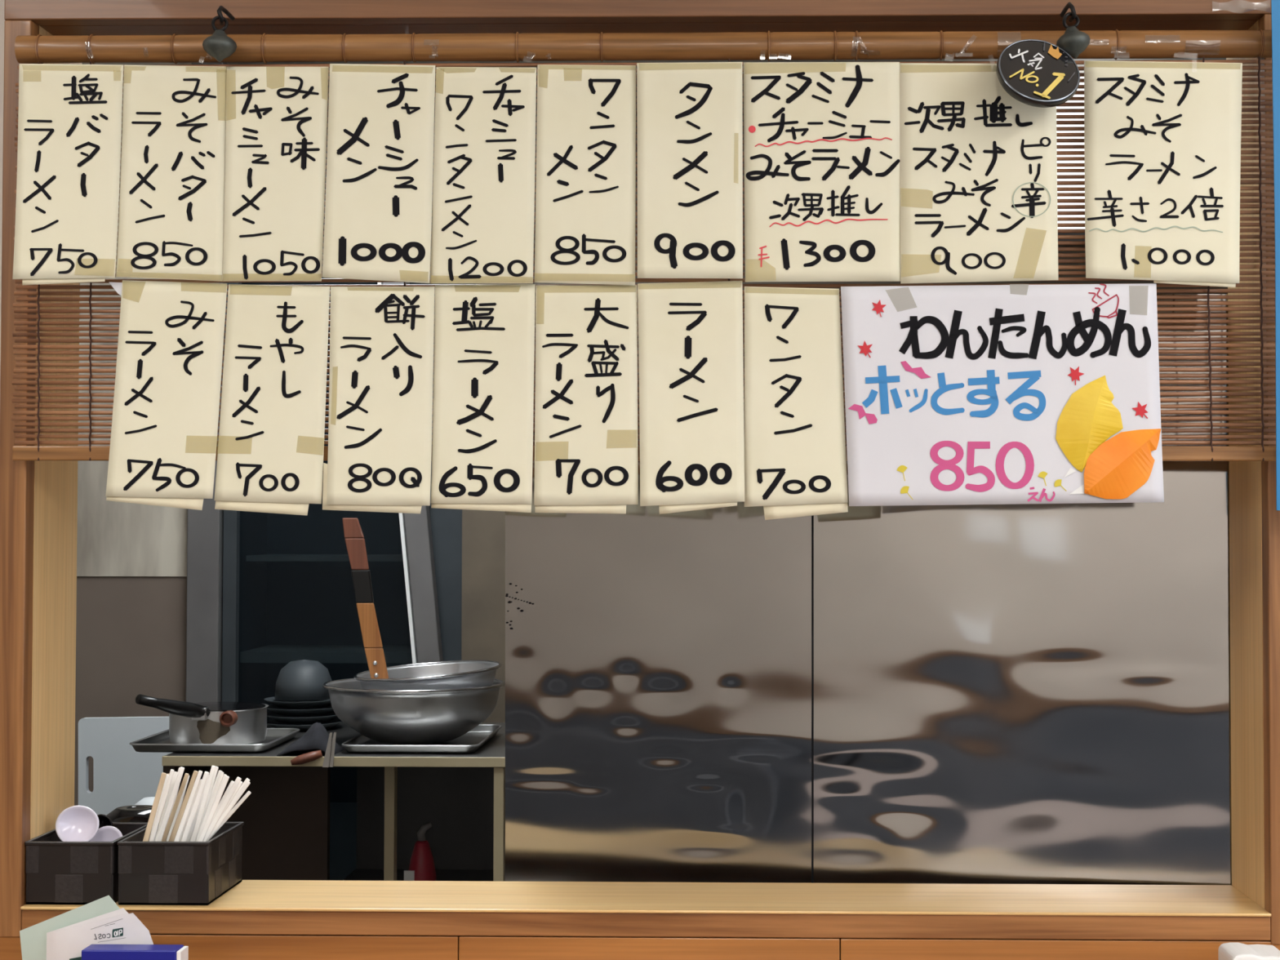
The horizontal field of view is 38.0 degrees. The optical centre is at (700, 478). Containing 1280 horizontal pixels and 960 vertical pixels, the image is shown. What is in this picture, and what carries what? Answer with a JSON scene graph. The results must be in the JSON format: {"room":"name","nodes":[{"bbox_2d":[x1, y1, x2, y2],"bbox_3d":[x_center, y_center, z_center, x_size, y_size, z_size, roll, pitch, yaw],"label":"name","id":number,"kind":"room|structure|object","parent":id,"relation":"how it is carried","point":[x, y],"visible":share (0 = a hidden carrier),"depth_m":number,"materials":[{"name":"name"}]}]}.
{"room":"ramen restaurant","nodes":[
{"label":"ramen restaurant","id":0,"kind":"room"},
{"bbox_2d":[74,576,186,805],"bbox_3d":[-1.192,0.875,3.744,0.320,1.355,0.020,0,-2,1],"label":"wall","id":1,"kind":"structure","parent":0,"point":[131,631],"depth_m":3.75,"materials":[{"name":"paint"}]},
{"bbox_2d":[76,62,191,576],"bbox_3d":[-1.191,-0.345,3.776,0.320,1.085,0.024,0,-2,1],"label":"wall","id":2,"kind":"structure","parent":0,"point":[114,538],"depth_m":3.75,"materials":[{"name":"paint"}]},
{"bbox_2d":[430,348,505,722],"bbox_3d":[-0.426,0.300,3.828,0.267,1.146,0.070,0,-2,1],"label":"wall","id":3,"kind":"structure","parent":0,"point":[483,531],"depth_m":3.80,"materials":[{"name":"metal"}]},
{"bbox_2d":[0,0,1279,959],"bbox_3d":[0.139,0.275,1.788,6.200,2.450,0.135,0,-2,1],"label":"wall","id":4,"kind":"structure","parent":0,"point":[201,946],"depth_m":1.72,"materials":[{"name":"brown wood"}]},
{"bbox_2d":[0,20,39,937],"bbox_3d":[-0.646,-0.003,1.754,0.026,0.862,0.022,0,-2,1],"label":"trim","id":5,"kind":"structure","parent":4,"relation":"attached to","point":[16,477],"depth_m":1.74,"materials":[{"name":"brown wood"}]},
{"bbox_2d":[30,25,82,839],"bbox_3d":[-0.640,-0.023,1.823,0.018,0.854,0.114,0,-2,1],"label":"trim","id":6,"kind":"structure","parent":4,"relation":"attached to","point":[55,482],"depth_m":1.82,"materials":[{"name":"brown wood"}]},
{"bbox_2d":[202,5,236,62],"bbox_3d":[-0.441,-0.410,1.720,0.031,0.055,0.060,0,-2,1],"label":"hook","id":7,"kind":"object","parent":4,"relation":"attached to","point":[219,46],"visible":1,"depth_m":1.70,"materials":[{"name":"black metal"}]},
{"bbox_2d":[4,0,1271,25],"bbox_3d":[-0.041,-0.464,1.754,1.235,0.060,0.022,0,-2,1],"label":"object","id":8,"kind":"structure","parent":4,"relation":"attached to","point":[42,12],"depth_m":1.75,"materials":[{"name":"brown wood"}]},
{"bbox_2d":[11,28,1275,461],"bbox_3d":[-0.054,-0.216,1.723,1.176,0.400,0.024,0,-2,1],"label":"bamboo blind","id":9,"kind":"object","parent":4,"relation":"attached to","point":[91,49],"visible":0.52,"depth_m":1.72,"materials":[{"name":"brown"}]},
{"bbox_2d":[12,63,123,284],"bbox_3d":[-0.583,-0.281,1.712,0.099,0.206,0.007,0,-2,1],"label":"menu sheet","id":10,"kind":"object","parent":9,"relation":"hanging from","point":[68,150],"visible":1,"depth_m":1.71,"materials":[{"name":"beige paper"}]},
{"bbox_2d":[105,280,226,510],"bbox_3d":[-0.491,-0.077,1.706,0.110,0.212,0.006,0,-2,1],"label":"menu sheet","id":11,"kind":"object","parent":9,"relation":"hanging from","point":[163,440],"visible":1,"depth_m":1.71,"materials":[{"name":"beige paper"}]},
{"bbox_2d":[115,64,226,281],"bbox_3d":[-0.488,-0.282,1.711,0.099,0.202,0.006,0,-2,1],"label":"menu sheet","id":12,"kind":"object","parent":9,"relation":"attached to","point":[171,197],"visible":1,"depth_m":1.71,"materials":[{"name":"beige paper"}]},
{"bbox_2d":[213,284,329,515],"bbox_3d":[-0.393,-0.073,1.705,0.104,0.213,0.005,0,-2,1],"label":"menu sheet","id":13,"kind":"object","parent":9,"relation":"hanging from","point":[272,431],"visible":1,"depth_m":1.71,"materials":[{"name":"beige paper"}]},
{"bbox_2d":[222,66,328,281],"bbox_3d":[-0.391,-0.281,1.709,0.096,0.200,0.006,0,-2,1],"label":"menu sheet","id":14,"kind":"object","parent":9,"relation":"attached to","point":[276,126],"visible":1,"depth_m":1.71,"materials":[{"name":"beige paper"}]},
{"bbox_2d":[322,286,434,513],"bbox_3d":[-0.295,-0.072,1.701,0.101,0.209,0.008,0,-2,1],"label":"menu sheet","id":15,"kind":"object","parent":9,"relation":"hanging from","point":[380,380],"visible":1,"depth_m":1.70,"materials":[{"name":"beige paper"}]},
{"bbox_2d":[321,63,435,283],"bbox_3d":[-0.295,-0.281,1.705,0.102,0.204,0.006,0,-2,1],"label":"menu sheet","id":16,"kind":"object","parent":9,"relation":"attached to","point":[378,224],"visible":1,"depth_m":1.71,"materials":[{"name":"beige paper"}]},
{"bbox_2d":[431,284,535,512],"bbox_3d":[-0.199,-0.074,1.700,0.094,0.210,0.006,0,-2,1],"label":"menu sheet","id":17,"kind":"object","parent":9,"relation":"hanging from","point":[483,406],"visible":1,"depth_m":1.70,"materials":[{"name":"beige paper"}]},
{"bbox_2d":[430,66,536,283],"bbox_3d":[-0.199,-0.279,1.704,0.097,0.201,0.006,0,-2,1],"label":"menu sheet","id":18,"kind":"object","parent":9,"relation":"attached to","point":[483,210],"visible":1,"depth_m":1.71,"materials":[{"name":"beige paper"}]},
{"bbox_2d":[534,64,635,285],"bbox_3d":[-0.105,-0.279,1.703,0.093,0.204,0.005,0,-2,1],"label":"menu sheet","id":19,"kind":"object","parent":9,"relation":"hanging from","point":[585,187],"visible":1,"depth_m":1.70,"materials":[{"name":"beige paper"}]},
{"bbox_2d":[533,284,638,513],"bbox_3d":[-0.104,-0.073,1.698,0.095,0.210,0.005,0,-2,1],"label":"menu sheet","id":20,"kind":"object","parent":9,"relation":"hanging from","point":[586,400],"visible":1,"depth_m":1.70,"materials":[{"name":"beige paper"}]},
{"bbox_2d":[636,62,742,278],"bbox_3d":[-0.009,-0.282,1.698,0.097,0.200,0.007,0,-2,1],"label":"menu sheet","id":21,"kind":"object","parent":9,"relation":"attached to","point":[690,114],"visible":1,"depth_m":1.70,"materials":[{"name":"beige paper"}]},
{"bbox_2d":[637,280,744,514],"bbox_3d":[-0.008,-0.074,1.694,0.098,0.214,0.008,0,-2,1],"label":"menu sheet","id":22,"kind":"object","parent":9,"relation":"hanging from","point":[691,362],"visible":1,"depth_m":1.70,"materials":[{"name":"beige paper"}]},
{"bbox_2d":[744,286,848,519],"bbox_3d":[0.087,-0.069,1.693,0.094,0.214,0.006,0,-2,1],"label":"menu sheet","id":23,"kind":"object","parent":9,"relation":"hanging from","point":[795,460],"visible":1,"depth_m":1.70,"materials":[{"name":"beige paper"}]},
{"bbox_2d":[743,62,900,281],"bbox_3d":[0.112,-0.281,1.698,0.146,0.203,0.006,0,-2,1],"label":"menu sheet","id":24,"kind":"object","parent":9,"relation":"attached to","point":[821,140],"visible":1,"depth_m":1.70,"materials":[{"name":"beige paper"}]},
{"bbox_2d":[899,62,1058,283],"bbox_3d":[0.255,-0.279,1.695,0.144,0.203,0.005,0,-2,1],"label":"menu sheet","id":25,"kind":"object","parent":9,"relation":"attached to","point":[978,163],"visible":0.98,"depth_m":1.70,"materials":[{"name":"beige paper"}]},
{"bbox_2d":[995,39,1079,107],"bbox_3d":[0.304,-0.365,1.670,0.076,0.069,0.046,0,-2,1],"label":"round sign","id":26,"kind":"object","parent":25,"relation":"attached to","point":[1035,73],"visible":1,"depth_m":1.66,"materials":[{"name":"black"}]},
{"bbox_2d":[840,283,1164,506],"bbox_3d":[0.274,-0.076,1.684,0.292,0.203,0.012,0,-2,1],"label":"poster","id":27,"kind":"object","parent":9,"relation":"attached to","point":[1011,393],"visible":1,"depth_m":1.69,"materials":[{"name":"white paper"}]},
{"bbox_2d":[1084,60,1242,287],"bbox_3d":[0.423,-0.278,1.690,0.144,0.209,0.007,0,-2,1],"label":"menu sheet","id":28,"kind":"object","parent":9,"relation":"attached to","point":[1162,140],"visible":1,"depth_m":1.69,"materials":[{"name":"beige paper"}]},
{"bbox_2d":[21,909,1270,940],"bbox_3d":[-0.054,0.414,1.730,1.159,0.022,0.021,0,-2,1],"label":"trim","id":29,"kind":"structure","parent":4,"relation":"on","point":[157,922],"depth_m":1.72,"materials":[{"name":"brown wood"}]},
{"bbox_2d":[20,880,1271,916],"bbox_3d":[-0.053,0.403,1.786,1.159,0.003,0.139,0,-2,1],"label":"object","id":30,"kind":"structure","parent":4,"relation":"attached to","point":[328,895],"depth_m":1.77,"materials":[{"name":"brown wood"}]},
{"bbox_2d":[24,822,147,904],"bbox_3d":[-0.590,0.371,1.797,0.084,0.058,0.118,0,-2,1],"label":"woven basket","id":31,"kind":"object","parent":30,"relation":"on","point":[58,872],"visible":0.66,"depth_m":1.74,"materials":[{"name":"black"}]},
{"bbox_2d":[55,804,99,841],"bbox_3d":[-0.598,0.353,1.782,0.041,0.079,0.020,0,-2,-14],"label":"soup spoon","id":32,"kind":"object","parent":31,"relation":"in","point":[78,823],"visible":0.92,"depth_m":1.78,"materials":[{"name":"ceramic"}]},
{"bbox_2d":[97,813,112,828],"bbox_3d":[-0.590,0.361,1.827,0.019,0.065,0.029,1,-2,-29],"label":"soup spoon","id":33,"kind":"object","parent":31,"relation":"in","point":[104,820],"visible":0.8,"depth_m":1.83,"materials":[{"name":"black paint"}]},
{"bbox_2d":[89,826,122,841],"bbox_3d":[-0.578,0.366,1.804,0.034,0.054,0.021,0,-2,1],"label":"soup spoon","id":34,"kind":"object","parent":31,"relation":"in","point":[105,833],"visible":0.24,"depth_m":1.81,"materials":[{"name":"white plastic"}]},
{"bbox_2d":[117,822,244,905],"bbox_3d":[-0.501,0.371,1.797,0.087,0.059,0.122,0,-2,1],"label":"woven basket","id":35,"kind":"object","parent":30,"relation":"on","point":[150,873],"visible":0.93,"depth_m":1.74,"materials":[{"name":"black"}]},
{"bbox_2d":[142,772,166,841],"bbox_3d":[-0.521,0.337,1.747,0.036,0.120,0.003,0,-2,1],"label":"chopsticks","id":36,"kind":"object","parent":35,"relation":"in","point":[161,784],"visible":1,"depth_m":1.75,"materials":[{"name":"brown wood"}]},
{"bbox_2d":[149,773,168,841],"bbox_3d":[-0.524,0.340,1.780,0.029,0.114,0.003,0,-2,1],"label":"chopsticks","id":37,"kind":"object","parent":35,"relation":"in","point":[167,775],"visible":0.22,"depth_m":1.78,"materials":[{"name":"wood"}]},
{"bbox_2d":[148,768,174,841],"bbox_3d":[-0.517,0.336,1.756,0.039,0.122,0.003,0,-2,1],"label":"chopsticks","id":38,"kind":"object","parent":35,"relation":"in","point":[171,771],"visible":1,"depth_m":1.75,"materials":[{"name":"wood"}]},
{"bbox_2d":[154,771,178,841],"bbox_3d":[-0.521,0.340,1.789,0.035,0.116,0.003,0,-2,1],"label":"chopsticks","id":39,"kind":"object","parent":35,"relation":"in","point":[175,773],"visible":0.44,"depth_m":1.79,"materials":[{"name":"wood"}]},
{"bbox_2d":[155,766,184,841],"bbox_3d":[-0.512,0.336,1.765,0.043,0.123,0.003,0,-2,1],"label":"chopsticks","id":40,"kind":"object","parent":35,"relation":"in","point":[175,790],"visible":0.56,"depth_m":1.76,"materials":[{"name":"wood"}]},
{"bbox_2d":[165,767,179,841],"bbox_3d":[-0.523,0.341,1.822,0.030,0.115,0.003,0,-2,1],"label":"chopsticks","id":41,"kind":"object","parent":35,"relation":"in","point":[179,767],"visible":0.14,"depth_m":1.82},
{"bbox_2d":[161,773,189,841],"bbox_3d":[-0.517,0.342,1.798,0.042,0.113,0.003,0,-2,1],"label":"chopsticks","id":42,"kind":"object","parent":35,"relation":"in","point":[186,775],"visible":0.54,"depth_m":1.80,"materials":[{"name":"brown wood"}]},
{"bbox_2d":[166,775,189,841],"bbox_3d":[-0.521,0.345,1.831,0.034,0.107,0.003,0,-2,1],"label":"chopsticks","id":43,"kind":"object","parent":35,"relation":"in","point":[186,784],"visible":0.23,"depth_m":1.83,"materials":[{"name":"wood"}]},
{"bbox_2d":[168,770,198,841],"bbox_3d":[-0.503,0.338,1.774,0.045,0.119,0.003,0,-2,1],"label":"chopsticks","id":44,"kind":"object","parent":35,"relation":"in","point":[189,788],"visible":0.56,"depth_m":1.77,"materials":[{"name":"brown wood"}]},
{"bbox_2d":[173,770,202,841],"bbox_3d":[-0.492,0.336,1.749,0.045,0.122,0.003,0,-2,1],"label":"chopsticks","id":45,"kind":"object","parent":35,"relation":"in","point":[200,772],"visible":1,"depth_m":1.75,"materials":[{"name":"wood"}]},
{"bbox_2d":[178,778,201,841],"bbox_3d":[-0.499,0.343,1.782,0.044,0.109,0.003,0,-2,1],"label":"chopsticks","id":46,"kind":"object","parent":35,"relation":"in","point":[200,781],"visible":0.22,"depth_m":1.78,"materials":[{"name":"wood"}]},
{"bbox_2d":[181,771,208,841],"bbox_3d":[-0.487,0.337,1.758,0.044,0.120,0.003,0,-2,1],"label":"chopsticks","id":47,"kind":"object","parent":35,"relation":"in","point":[206,775],"visible":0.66,"depth_m":1.76,"materials":[{"name":"wood"}]},
{"bbox_2d":[186,775,208,841],"bbox_3d":[-0.493,0.342,1.791,0.041,0.113,0.003,0,-2,1],"label":"chopsticks","id":48,"kind":"object","parent":35,"relation":"in","point":[192,828],"visible":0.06,"depth_m":1.79,"materials":[{"name":"wood"}]},
{"bbox_2d":[190,765,216,841],"bbox_3d":[-0.480,0.335,1.767,0.037,0.124,0.003,0,-2,1],"label":"chopsticks","id":49,"kind":"object","parent":35,"relation":"in","point":[202,806],"visible":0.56,"depth_m":1.77,"materials":[{"name":"wood"}]},
{"bbox_2d":[196,766,218,836],"bbox_3d":[-0.486,0.339,1.800,0.037,0.119,0.003,0,-2,1],"label":"chopsticks","id":50,"kind":"object","parent":35,"relation":"in","point":[216,767],"visible":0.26,"depth_m":1.80,"materials":[{"name":"wood"}]},
{"bbox_2d":[195,771,223,841],"bbox_3d":[-0.478,0.339,1.776,0.044,0.117,0.003,0,-2,1],"label":"chopsticks","id":51,"kind":"object","parent":35,"relation":"in","point":[221,774],"visible":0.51,"depth_m":1.78,"materials":[{"name":"wood"}]},
{"bbox_2d":[197,775,229,841],"bbox_3d":[-0.470,0.339,1.752,0.051,0.117,0.003,0,-2,1],"label":"chopsticks","id":52,"kind":"object","parent":35,"relation":"in","point":[216,802],"visible":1,"depth_m":1.75,"materials":[{"name":"wood"}]},
{"bbox_2d":[207,769,222,807],"bbox_3d":[-0.492,0.344,1.833,0.040,0.111,0.003,0,-2,1],"label":"chopsticks","id":53,"kind":"object","parent":35,"relation":"in","point":[220,771],"visible":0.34,"depth_m":1.83,"materials":[{"name":"wood"}]},
{"bbox_2d":[213,773,226,804],"bbox_3d":[-0.485,0.343,1.809,0.046,0.110,0.003,0,-2,1],"label":"chopsticks","id":54,"kind":"object","parent":35,"relation":"in","point":[224,775],"visible":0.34,"depth_m":1.81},
{"bbox_2d":[209,780,234,824],"bbox_3d":[-0.478,0.344,1.785,0.060,0.108,0.003,0,-2,1],"label":"chopsticks","id":55,"kind":"object","parent":35,"relation":"in","point":[232,782],"visible":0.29,"depth_m":1.78,"materials":[{"name":"wood"}]},
{"bbox_2d":[203,776,241,841],"bbox_3d":[-0.469,0.340,1.761,0.067,0.115,0.003,0,-2,1],"label":"chopsticks","id":56,"kind":"object","parent":35,"relation":"in","point":[224,803],"visible":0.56,"depth_m":1.76,"materials":[{"name":"wood"}]},
{"bbox_2d":[206,781,250,841],"bbox_3d":[-0.470,0.343,1.770,0.081,0.110,0.003,0,-2,1],"label":"chopsticks","id":57,"kind":"object","parent":35,"relation":"in","point":[246,785],"visible":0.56,"depth_m":1.77,"materials":[{"name":"wood"}]},
{"bbox_2d":[209,791,251,839],"bbox_3d":[-0.479,0.351,1.803,0.086,0.096,0.003,0,-2,1],"label":"chopsticks","id":58,"kind":"object","parent":35,"relation":"in","point":[244,797],"visible":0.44,"depth_m":1.80,"materials":[{"name":"wood"}]},
{"bbox_2d":[221,781,242,815],"bbox_3d":[-0.476,0.345,1.794,0.068,0.107,0.003,0,-2,1],"label":"chopsticks","id":59,"kind":"object","parent":35,"relation":"in","point":[241,782],"visible":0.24,"depth_m":1.79,"materials":[{"name":"wood"}]},
{"bbox_2d":[229,777,249,804],"bbox_3d":[-0.481,0.347,1.827,0.075,0.105,0.003,0,-2,1],"label":"chopsticks","id":60,"kind":"object","parent":35,"relation":"in","point":[246,779],"visible":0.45,"depth_m":1.83,"materials":[{"name":"wood"}]},
{"bbox_2d":[40,19,1257,35],"bbox_3d":[-0.052,-0.441,1.822,1.159,0.018,0.114,0,-2,1],"label":"trim","id":61,"kind":"structure","parent":4,"relation":"attached to","point":[1225,24],"depth_m":1.78,"materials":[{"name":"brown wood"}]},
{"bbox_2d":[1056,2,1090,58],"bbox_3d":[0.340,-0.409,1.703,0.031,0.055,0.060,0,-2,1],"label":"hook","id":62,"kind":"object","parent":4,"relation":"attached to","point":[1073,42],"visible":1,"depth_m":1.68,"materials":[{"name":"black metal"}]},
{"bbox_2d":[1226,19,1264,908],"bbox_3d":[0.536,-0.022,1.798,0.018,0.854,0.114,0,-2,1],"label":"trim","id":63,"kind":"structure","parent":4,"relation":"attached to","point":[1247,828],"depth_m":1.79,"materials":[{"name":"brown wood"}]},
{"bbox_2d":[1257,13,1279,944],"bbox_3d":[0.551,-0.002,1.728,0.050,0.862,0.022,0,-2,1],"label":"trim","id":64,"kind":"structure","parent":4,"relation":"attached to","point":[1270,515],"depth_m":1.72,"materials":[{"name":"brown wood"}]},
{"bbox_2d":[1271,0,1279,510],"bbox_3d":[0.541,-0.210,1.674,0.048,0.478,0.002,0,-2,1],"label":"sheet","id":65,"kind":"object","parent":4,"relation":"hanging from","point":[1275,4],"visible":1,"depth_m":1.68,"materials":[{"name":"blue"}]},
{"bbox_3d":[-0.046,0.514,1.567,1.335,0.030,0.300,0,-2,1],"label":"counter ledge","id":66,"kind":"object","parent":4,"relation":"attached to","visible":0},
{"bbox_2d":[19,895,119,959],"bbox_3d":[-0.559,0.438,1.671,0.109,0.125,0.001,0,-2,1],"label":"card","id":67,"kind":"object","parent":66,"relation":"on","point":[33,938],"visible":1,"depth_m":1.67,"materials":[{"name":"paper"}]},
{"bbox_2d":[69,956,81,959],"bbox_3d":[-0.530,0.459,1.660,0.070,0.082,0.001,0,-2,1],"label":"card","id":68,"kind":"object","parent":66,"relation":"on","point":[79,957],"visible":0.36,"depth_m":1.66,"materials":[{"name":"teal"}]},
{"bbox_2d":[46,907,128,959],"bbox_3d":[-0.541,0.443,1.668,0.094,0.114,0.001,0,-2,1],"label":"card","id":69,"kind":"object","parent":66,"relation":"on","point":[122,911],"visible":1,"depth_m":1.67,"materials":[{"name":"paper"}]},
{"bbox_2d":[49,913,128,959],"bbox_3d":[-0.538,0.445,1.666,0.092,0.110,0.001,0,-2,1],"label":"card","id":70,"kind":"object","parent":66,"relation":"on","point":[52,934],"visible":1,"depth_m":1.67,"materials":[{"name":"paper"}]},
{"bbox_2d":[53,912,153,959],"bbox_3d":[-0.534,0.445,1.664,0.092,0.111,0.001,0,-2,1],"label":"card","id":71,"kind":"object","parent":66,"relation":"on","point":[126,929],"visible":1,"depth_m":1.67,"materials":[{"name":"white"}]},
{"bbox_2d":[90,918,123,942],"bbox_3d":[-0.531,0.405,1.665,0.032,0.021,0.001,0,-2,1],"label":"print","id":72,"kind":"object","parent":71,"relation":"attached to","point":[122,918],"depth_m":1.66},
{"bbox_2d":[81,944,188,959],"bbox_3d":[-0.500,0.457,1.642,0.088,0.085,0.025,0,-2,1],"label":"box","id":73,"kind":"object","parent":66,"relation":"on","point":[92,952],"visible":1,"depth_m":1.63,"materials":[{"name":"blue"}]},
{"bbox_2d":[1217,942,1279,959],"bbox_3d":[0.487,0.457,1.633,0.050,0.087,0.050,0,-2,1],"label":"paper napkin","id":74,"kind":"object","parent":66,"relation":"on","point":[1226,951],"visible":1,"depth_m":1.63,"materials":[{"name":"white"}]},
{"bbox_2d":[226,57,1226,75],"bbox_3d":[0.131,-0.986,1.405,6.200,0.050,5.900,0,-2,1],"label":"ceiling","id":75,"kind":"structure","parent":0,"point":[1185,59],"depth_m":3.96,"materials":[{"name":"wood"}]},
{"bbox_2d":[326,77,1227,293],"bbox_3d":[0.239,0.339,4.093,3.500,2.450,0.050,0,-2,1],"label":"wall","id":76,"kind":"structure","parent":0,"point":[636,216],"depth_m":4.08,"materials":[{"name":"wood"}]},
{"bbox_2d":[1056,76,1084,229],"bbox_3d":[0.817,-0.717,4.078,0.182,0.343,0.010,0,-2,1],"label":"window","id":77,"kind":"structure","parent":76,"relation":"in","point":[1080,83],"depth_m":4.07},
{"bbox_2d":[1057,232,1084,240],"bbox_3d":[0.817,-0.717,4.074,0.242,0.403,0.020,0,-2,1],"label":"window blind","id":78,"kind":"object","parent":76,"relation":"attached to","point":[1059,233],"depth_m":4.06,"materials":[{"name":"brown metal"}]},
{"bbox_3d":[0.128,1.513,1.336,6.200,0.050,5.900,0,-2,1],"label":"floor","id":79,"kind":"structure","parent":0,"visible":0},
{"bbox_2d":[186,62,477,880],"bbox_3d":[-0.757,0.357,3.889,0.536,2.400,0.360,0,-2,1],"label":"tall cabinet","id":80,"kind":"object","parent":79,"relation":"on","point":[266,592],"visible":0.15,"depth_m":3.97,"materials":[{"name":"grey metal"}]},
{"bbox_2d":[240,554,412,663],"bbox_3d":[-0.748,0.271,3.916,0.384,0.219,0.230,0,-2,1],"label":"shelf","id":81,"kind":"object","parent":80,"relation":"attached to","point":[293,607],"depth_m":4.04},
{"bbox_2d":[161,722,505,881],"bbox_3d":[-0.598,1.010,3.395,0.612,1.067,0.564,0,-2,1],"label":"prep table","id":82,"kind":"object","parent":79,"relation":"on","point":[285,815],"visible":0.47,"depth_m":3.33,"materials":[{"name":"metal"}]},
{"bbox_2d":[129,728,299,752],"bbox_3d":[-0.858,0.465,3.298,0.242,0.016,0.260,0,-2,1],"label":"steel tray","id":83,"kind":"object","parent":82,"relation":"on","point":[159,742],"visible":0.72,"depth_m":3.18,"materials":[{"name":"metal"}]},
{"bbox_2d":[135,693,268,743],"bbox_3d":[-0.858,0.417,3.244,0.176,0.104,0.284,0,-2,1],"label":"saucepan","id":84,"kind":"object","parent":83,"relation":"on","point":[205,722],"visible":0.95,"depth_m":3.22,"materials":[{"name":"metal"}]},
{"bbox_2d":[266,718,342,730],"bbox_3d":[-0.763,0.474,3.576,0.151,0.014,0.151,0,-2,1],"label":"metal plate","id":85,"kind":"object","parent":82,"relation":"on","point":[327,725],"visible":0.57,"depth_m":3.54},
{"bbox_2d":[266,711,337,723],"bbox_3d":[-0.763,0.459,3.576,0.151,0.014,0.151,0,-2,1],"label":"metal plate","id":86,"kind":"object","parent":85,"relation":"on","point":[277,717],"visible":0.7,"depth_m":3.53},
{"bbox_2d":[266,704,333,715],"bbox_3d":[-0.763,0.445,3.576,0.151,0.014,0.151,0,-2,1],"label":"metal plate","id":87,"kind":"object","parent":86,"relation":"on","point":[328,709],"visible":0.7,"depth_m":3.53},
{"bbox_2d":[263,696,331,707],"bbox_3d":[-0.763,0.430,3.577,0.151,0.014,0.151,0,-2,1],"label":"metal plate","id":88,"kind":"object","parent":87,"relation":"on","point":[320,703],"visible":0.7,"depth_m":3.53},
{"bbox_2d":[274,659,332,700],"bbox_3d":[-0.763,0.386,3.578,0.111,0.074,0.111,0,-2,1],"label":"bowl","id":89,"kind":"object","parent":88,"relation":"on","point":[302,679],"visible":0.98,"depth_m":3.54,"materials":[{"name":"ceramic"}]},
{"bbox_2d":[290,750,322,764],"bbox_3d":[-0.663,0.470,3.127,0.053,0.024,0.020,0,-2,-13],"label":"handle","id":90,"kind":"object","parent":82,"relation":"on","point":[304,758],"visible":1,"depth_m":3.12,"materials":[{"name":"brown wood"}]},
{"bbox_2d":[276,722,345,755],"bbox_3d":[-0.668,0.446,3.199,0.094,0.053,0.120,0,-2,1],"label":"cloth","id":91,"kind":"object","parent":82,"relation":"on","point":[317,736],"visible":0.88,"depth_m":3.16,"materials":[{"name":"fabric"}]},
{"bbox_2d":[322,732,336,767],"bbox_3d":[-0.622,0.456,3.124,0.012,0.057,0.026,-1,-2,40],"label":"tongs","id":92,"kind":"object","parent":82,"relation":"hanging from","point":[328,762],"visible":1,"depth_m":3.12,"materials":[{"name":"silver metal"}]},
{"bbox_2d":[342,869,493,880],"bbox_3d":[-0.494,0.755,3.367,0.345,0.020,0.390,0,-2,1],"label":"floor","id":93,"kind":"structure","parent":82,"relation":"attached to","point":[357,874],"depth_m":3.50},
{"bbox_2d":[404,822,435,880],"bbox_3d":[-0.499,0.679,3.324,0.054,0.127,0.052,0,-2,1],"label":"bottle","id":94,"kind":"object","parent":82,"relation":"on","point":[421,867],"visible":0.75,"depth_m":3.31,"materials":[{"name":"red"}]},
{"bbox_2d":[341,724,502,753],"bbox_3d":[-0.493,0.466,3.330,0.238,0.016,0.340,0,-2,1],"label":"steel tray","id":95,"kind":"object","parent":82,"relation":"on","point":[471,741],"visible":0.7,"depth_m":3.17,"materials":[{"name":"metal"}]},
{"bbox_2d":[322,677,505,744],"bbox_3d":[-0.513,0.419,3.332,0.325,0.106,0.325,0,-2,9],"label":"wok","id":96,"kind":"object","parent":95,"relation":"on","point":[395,717],"visible":0.93,"depth_m":3.22,"materials":[{"name":"metal"}]},
{"bbox_2d":[354,660,502,689],"bbox_3d":[-0.489,0.376,3.340,0.263,0.088,0.264,1,-2,-26],"label":"mixing bowl","id":97,"kind":"object","parent":96,"relation":"in","point":[451,674],"visible":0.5,"depth_m":3.28,"materials":[{"name":"metal"}]},
{"bbox_2d":[342,517,388,678],"bbox_3d":[-0.599,0.229,3.322,0.085,0.317,0.017,0,-2,-5],"label":"ladle","id":98,"kind":"object","parent":97,"relation":"in","point":[354,539],"visible":0.88,"depth_m":3.32,"materials":[{"name":"brown wood"}]},
{"bbox_2d":[504,293,1231,885],"bbox_3d":[0.165,0.652,1.901,0.759,1.702,0.028,0,-2,9],"label":"wall","id":99,"kind":"structure","parent":79,"relation":"on","point":[1023,693],"depth_m":1.91,"materials":[{"name":"silver metal"}]},
{"bbox_3d":[-0.553,1.015,2.000,0.250,0.980,0.299,0,-2,1],"label":"ledge","id":100,"kind":"object","parent":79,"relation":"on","visible":0},
{"bbox_2d":[106,804,152,822],"bbox_3d":[-0.586,0.432,1.927,0.073,0.182,0.073,0,-2,1],"label":"bowl","id":101,"kind":"object","parent":100,"relation":"on","point":[135,813],"visible":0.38,"depth_m":1.91,"materials":[{"name":"ceramic"}]},
{"bbox_2d":[134,796,155,805],"bbox_3d":[-0.611,0.441,2.067,0.088,0.171,0.088,0,-2,1],"label":"bowl","id":102,"kind":"object","parent":100,"relation":"on","point":[149,800],"visible":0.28,"depth_m":2.06,"materials":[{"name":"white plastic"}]},
{"bbox_3d":[-1.113,1.244,3.572,0.250,0.608,0.200,0,-2,1],"label":"cabinet","id":103,"kind":"object","parent":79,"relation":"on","visible":0},
{"bbox_2d":[78,716,171,815],"bbox_3d":[-1.073,0.697,3.544,0.230,0.485,0.015,0,-2,1],"label":"cutting board","id":104,"kind":"object","parent":103,"relation":"on","point":[122,775],"visible":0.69,"depth_m":3.54,"materials":[{"name":"white plastic"}]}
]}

